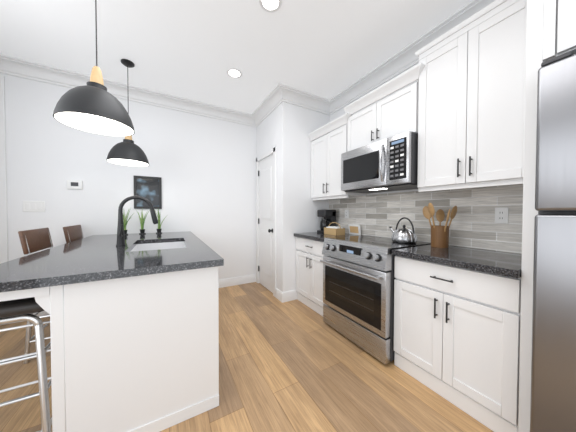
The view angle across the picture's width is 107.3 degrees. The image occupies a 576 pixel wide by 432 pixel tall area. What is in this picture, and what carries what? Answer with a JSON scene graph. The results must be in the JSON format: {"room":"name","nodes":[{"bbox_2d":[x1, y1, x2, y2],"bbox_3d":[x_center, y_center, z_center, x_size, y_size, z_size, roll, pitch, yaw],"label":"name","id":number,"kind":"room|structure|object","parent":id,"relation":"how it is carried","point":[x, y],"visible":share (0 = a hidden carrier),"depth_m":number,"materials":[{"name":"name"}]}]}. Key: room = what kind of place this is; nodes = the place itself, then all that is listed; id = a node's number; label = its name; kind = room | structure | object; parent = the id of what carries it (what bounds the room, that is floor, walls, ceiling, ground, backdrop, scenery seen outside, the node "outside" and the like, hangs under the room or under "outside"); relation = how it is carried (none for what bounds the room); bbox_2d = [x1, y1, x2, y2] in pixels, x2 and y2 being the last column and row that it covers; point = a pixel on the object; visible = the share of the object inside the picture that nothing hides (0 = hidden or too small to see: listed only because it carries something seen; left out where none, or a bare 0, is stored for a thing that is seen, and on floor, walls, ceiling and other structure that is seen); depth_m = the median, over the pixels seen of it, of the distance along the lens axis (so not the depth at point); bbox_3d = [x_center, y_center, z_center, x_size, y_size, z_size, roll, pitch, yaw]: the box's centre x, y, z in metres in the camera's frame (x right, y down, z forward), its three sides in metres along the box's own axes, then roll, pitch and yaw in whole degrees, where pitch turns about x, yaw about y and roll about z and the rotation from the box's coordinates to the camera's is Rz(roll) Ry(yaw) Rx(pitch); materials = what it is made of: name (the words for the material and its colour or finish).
{"room":"kitchen","nodes":[
{"label":"kitchen","id":0,"kind":"room"},
{"bbox_2d":[0,73,255,279],"bbox_3d":[-1.783,-0.256,3.014,3.020,2.800,0.130,0,1,-30],"label":"wall","id":1,"kind":"structure","parent":0,"point":[203,168],"depth_m":2.80,"materials":[{"name":"white paint"}]},
{"bbox_2d":[0,176,3,324],"bbox_3d":[-2.651,-0.232,1.549,0.125,2.800,1.320,0,1,-30],"label":"trim","id":2,"kind":"structure","parent":1,"relation":"attached to","point":[1,177],"depth_m":2.23,"materials":[{"name":"white"}]},
{"bbox_2d":[23,201,44,211],"bbox_3d":[-2.823,-0.106,2.357,0.170,0.120,0.010,0,1,-30],"label":"switch plate","id":3,"kind":"object","parent":1,"relation":"attached to","point":[33,206],"visible":1,"depth_m":2.35,"materials":[{"name":"white plastic"}]},
{"bbox_2d":[67,180,82,188],"bbox_3d":[-2.526,-0.371,2.513,0.135,0.105,0.024,0,1,-30],"label":"thermostat","id":4,"kind":"object","parent":1,"relation":"attached to","point":[74,184],"visible":1,"depth_m":2.50,"materials":[{"name":"white plastic"}]},
{"bbox_2d":[0,54,251,324],"bbox_3d":[-1.790,-0.253,2.874,2.930,2.800,0.125,0,1,-30],"label":"trim","id":5,"kind":"structure","parent":1,"relation":"attached to","point":[9,65],"depth_m":2.49,"materials":[{"name":"white wood"}]},
{"bbox_2d":[134,176,161,208],"bbox_3d":[-1.896,-0.316,2.873,0.315,0.435,0.022,0,1,-30],"label":"picture frame","id":6,"kind":"object","parent":1,"relation":"attached to","point":[150,188],"depth_m":2.87,"materials":[{"name":"black"}]},
{"bbox_2d":[0,0,470,113],"bbox_3d":[-0.253,-1.667,0.958,3.970,0.100,5.170,0,1,-30],"label":"ceiling","id":7,"kind":"structure","parent":0,"point":[195,50],"depth_m":1.97,"materials":[{"name":"white paint"}]},
{"bbox_2d":[53,0,134,135],"bbox_3d":[-1.169,-1.089,1.294,0.370,1.070,0.370,0,1,-30],"label":"pendant light","id":8,"kind":"object","parent":7,"relation":"hanging from","point":[93,105],"visible":1,"depth_m":1.26,"materials":[{"name":"black metal"}]},
{"bbox_2d":[106,59,148,166],"bbox_3d":[-1.719,-1.108,2.281,0.370,1.070,0.370,0,1,-30],"label":"pendant light","id":9,"kind":"object","parent":7,"relation":"hanging from","point":[127,151],"visible":0.96,"depth_m":2.23,"materials":[{"name":"black metal"}]},
{"bbox_2d":[227,68,241,77],"bbox_3d":[-0.616,-1.641,2.438,0.175,0.006,0.175,-1,1,-36],"label":"recessed light","id":10,"kind":"object","parent":7,"relation":"in","point":[232,72],"depth_m":2.43,"materials":[{"name":"white"}]},
{"bbox_2d":[259,0,281,12],"bbox_3d":[-0.133,-1.625,1.608,0.175,0.006,0.175,-1,1,-36],"label":"recessed light","id":11,"kind":"object","parent":7,"relation":"in","point":[271,6],"depth_m":1.63,"materials":[{"name":"white"}]},
{"bbox_2d":[0,282,493,431],"bbox_3d":[-0.258,1.232,1.009,3.970,0.100,5.170,0,1,-30],"label":"floor","id":12,"kind":"structure","parent":0,"point":[296,365],"depth_m":1.49,"materials":[{"name":"brown wood"}]},
{"bbox_2d":[0,297,51,431],"bbox_3d":[-1.434,0.654,1.095,0.450,1.050,0.483,0,1,-30],"label":"stool","id":13,"kind":"object","parent":12,"relation":"on","point":[17,310],"visible":0.48,"depth_m":1.00,"materials":[{"name":"silver metal"}]},
{"bbox_2d":[18,228,52,363],"bbox_3d":[-2.026,0.638,1.966,0.450,1.050,0.483,0,1,-30],"label":"stool","id":14,"kind":"object","parent":12,"relation":"on","point":[33,240],"visible":0.17,"depth_m":1.75,"materials":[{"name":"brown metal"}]},
{"bbox_2d":[63,225,83,242],"bbox_3d":[-2.182,0.629,2.442,0.450,1.050,0.483,0,1,-30],"label":"stool","id":15,"kind":"object","parent":12,"relation":"on","point":[73,233],"depth_m":2.27,"materials":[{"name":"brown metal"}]},
{"bbox_2d":[0,240,218,431],"bbox_3d":[-1.376,0.726,1.981,1.053,0.874,2.115,0,1,-30],"label":"kitchen island","id":16,"kind":"object","parent":12,"relation":"on","point":[134,326],"depth_m":1.10,"materials":[{"name":"white wood"}]},
{"bbox_2d":[16,236,203,259],"bbox_3d":[-1.331,0.270,1.837,1.096,0.040,0.740,0,1,-30],"label":"island countertop","id":17,"kind":"structure","parent":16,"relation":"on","point":[192,241],"depth_m":1.70,"materials":[{"name":"grey stone"}]},
{"bbox_2d":[115,196,158,246],"bbox_3d":[-1.297,0.038,1.828,0.305,0.426,0.107,0,1,-30],"label":"faucet","id":18,"kind":"object","parent":17,"relation":"on","point":[120,228],"depth_m":1.79,"materials":[{"name":"black metal"}]},
{"bbox_2d":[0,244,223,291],"bbox_3d":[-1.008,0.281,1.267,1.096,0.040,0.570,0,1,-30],"label":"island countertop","id":19,"kind":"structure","parent":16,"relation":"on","point":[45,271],"depth_m":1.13,"materials":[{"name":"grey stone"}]},
{"bbox_2d":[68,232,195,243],"bbox_3d":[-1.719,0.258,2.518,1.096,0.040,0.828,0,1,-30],"label":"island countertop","id":20,"kind":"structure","parent":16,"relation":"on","point":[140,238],"depth_m":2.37,"materials":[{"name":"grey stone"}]},
{"bbox_2d":[123,208,133,234],"bbox_3d":[-2.016,0.061,2.664,0.134,0.345,0.184,0,1,-30],"label":"grass plant","id":21,"kind":"object","parent":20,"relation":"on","point":[125,221],"visible":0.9,"depth_m":2.66,"materials":[{"name":"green plant"}]},
{"bbox_2d":[136,210,148,233],"bbox_3d":[-1.896,0.062,2.775,0.166,0.341,0.152,0,1,-30],"label":"grass plant","id":22,"kind":"object","parent":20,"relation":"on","point":[142,229],"visible":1,"depth_m":2.74,"materials":[{"name":"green plant"}]},
{"bbox_2d":[155,208,165,232],"bbox_3d":[-1.694,0.061,2.822,0.173,0.342,0.132,0,1,-30],"label":"grass plant","id":23,"kind":"object","parent":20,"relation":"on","point":[159,229],"visible":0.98,"depth_m":2.83,"materials":[{"name":"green plant"}]},
{"bbox_2d":[294,232,359,315],"bbox_3d":[0.519,0.695,2.764,0.633,0.915,0.683,0,1,-30],"label":"base cabinet","id":24,"kind":"object","parent":12,"relation":"on","point":[309,271],"visible":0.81,"depth_m":2.62,"materials":[{"name":"white wood"}]},
{"bbox_2d":[317,210,335,232],"bbox_3d":[0.548,0.073,2.981,0.203,0.320,0.201,0,1,-30],"label":"coffee maker","id":25,"kind":"object","parent":24,"relation":"on","point":[329,216],"visible":0.75,"depth_m":2.93,"materials":[{"name":"black plastic"}]},
{"bbox_2d":[324,222,344,235],"bbox_3d":[0.595,0.158,2.722,0.150,0.159,0.230,0,1,-30],"label":"basket tray","id":26,"kind":"object","parent":24,"relation":"on","point":[333,230],"visible":1,"depth_m":2.65,"materials":[{"name":"brown wood"}]},
{"bbox_2d":[348,224,360,234],"bbox_3d":[0.849,0.172,2.706,0.040,0.135,0.190,0,1,-30],"label":"sign","id":27,"kind":"object","parent":24,"relation":"on","point":[354,229],"visible":0.96,"depth_m":2.69,"materials":[{"name":"white plastic"}]},
{"bbox_2d":[320,235,430,364],"bbox_3d":[0.827,0.701,2.102,0.737,0.927,0.761,0,1,-30],"label":"range oven","id":28,"kind":"object","parent":12,"relation":"on","point":[358,289],"visible":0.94,"depth_m":1.84,"materials":[{"name":"grey metal"}]},
{"bbox_2d":[389,217,416,242],"bbox_3d":[1.079,0.126,2.010,0.216,0.232,0.260,0,1,-30],"label":"kettle","id":29,"kind":"object","parent":28,"relation":"on","point":[403,235],"visible":1,"depth_m":1.93,"materials":[{"name":"silver metal"}]},
{"bbox_2d":[308,0,575,431],"bbox_3d":[1.128,-0.081,1.719,0.600,2.505,3.077,0,1,-30],"label":"kitchen cabinets","id":30,"kind":"object","parent":12,"relation":"on","point":[464,106],"depth_m":1.40,"materials":[{"name":"white wood"}]},
{"bbox_2d":[341,131,417,192],"bbox_3d":[0.946,-0.477,2.127,0.501,0.427,0.766,0,1,-30],"label":"over-the-range microwave","id":31,"kind":"object","parent":30,"relation":"attached to","point":[388,164],"visible":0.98,"depth_m":1.91,"materials":[{"name":"grey metal"}]},
{"bbox_2d":[343,62,446,158],"bbox_3d":[1.005,-0.950,2.118,0.406,0.511,0.834,0,1,-30],"label":"upper cabinet","id":32,"kind":"object","parent":30,"relation":"in","point":[405,110],"depth_m":1.93,"materials":[{"name":"white wood"}]},
{"bbox_2d":[392,244,521,431],"bbox_3d":[1.237,0.719,1.500,0.633,0.915,0.679,0,1,-30],"label":"base cabinet","id":33,"kind":"object","parent":12,"relation":"on","point":[457,309],"visible":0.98,"depth_m":1.28,"materials":[{"name":"white wood"}]},
{"bbox_2d":[423,203,456,247],"bbox_3d":[1.246,0.073,1.760,0.228,0.365,0.233,0,1,-30],"label":"utensil crock","id":34,"kind":"object","parent":33,"relation":"on","point":[439,235],"visible":1,"depth_m":1.71,"materials":[{"name":"brown wood"}]},
{"bbox_2d":[530,51,575,431],"bbox_3d":[1.591,0.266,0.746,0.700,1.848,0.837,0,1,-30],"label":"fridge","id":35,"kind":"object","parent":12,"relation":"on","point":[553,386],"visible":1,"depth_m":0.88,"materials":[{"name":"grey metal"}]},
{"bbox_2d":[256,102,291,291],"bbox_3d":[-0.253,-0.257,3.256,0.120,2.800,0.960,0,1,-30],"label":"wall","id":36,"kind":"structure","parent":0,"point":[275,130],"depth_m":2.87,"materials":[{"name":"white paint"}]},
{"bbox_2d":[256,147,275,296],"bbox_3d":[-0.328,0.084,3.318,0.173,2.115,0.740,0,1,-30],"label":"pantry door","id":37,"kind":"structure","parent":36,"relation":"in","point":[266,222],"depth_m":3.29,"materials":[{"name":"white"}]},
{"bbox_2d":[252,83,287,302],"bbox_3d":[-0.299,-0.254,3.089,0.125,2.800,0.965,0,1,-30],"label":"trim","id":38,"kind":"structure","parent":36,"relation":"attached to","point":[279,94],"depth_m":2.94,"materials":[{"name":"white wood"}]},
{"bbox_2d":[292,104,327,289],"bbox_3d":[0.302,-0.253,3.089,0.660,2.800,0.120,0,1,-30],"label":"wall","id":39,"kind":"structure","parent":0,"point":[305,121],"depth_m":2.96,"materials":[{"name":"white paint"}]},
{"bbox_2d":[288,86,331,300],"bbox_3d":[0.259,-0.251,2.923,0.660,2.800,0.125,0,1,-30],"label":"trim","id":40,"kind":"structure","parent":39,"relation":"attached to","point":[297,97],"depth_m":2.90,"materials":[{"name":"white wood"}]},
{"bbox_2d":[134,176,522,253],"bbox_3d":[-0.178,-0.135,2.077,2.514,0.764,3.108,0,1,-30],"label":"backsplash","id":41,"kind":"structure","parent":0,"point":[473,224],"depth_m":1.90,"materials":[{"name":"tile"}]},
{"bbox_2d":[328,63,517,253],"bbox_3d":[1.418,-0.231,1.934,0.120,2.800,5.170,0,1,-30],"label":"wall","id":42,"kind":"structure","parent":0,"point":[340,112],"depth_m":2.53,"materials":[{"name":"white paint"}]},
{"bbox_2d":[345,210,348,217],"bbox_3d":[0.797,-0.029,2.880,0.009,0.116,0.072,0,1,-30],"label":"electrical outlet plate","id":43,"kind":"object","parent":42,"relation":"attached to","point":[346,211],"depth_m":2.87,"materials":[{"name":"white plastic"}]},
{"bbox_2d":[328,0,495,113],"bbox_3d":[1.361,-1.556,1.768,0.125,0.145,3.180,0,1,-30],"label":"trim","id":44,"kind":"structure","parent":42,"relation":"attached to","point":[400,61],"depth_m":2.17,"materials":[{"name":"white wood"}]},
{"bbox_2d":[495,207,508,223],"bbox_3d":[1.555,-0.004,1.544,0.009,0.116,0.072,0,1,-30],"label":"electrical outlet plate","id":45,"kind":"object","parent":42,"relation":"attached to","point":[501,214],"depth_m":1.54,"materials":[{"name":"white plastic"}]}
]}

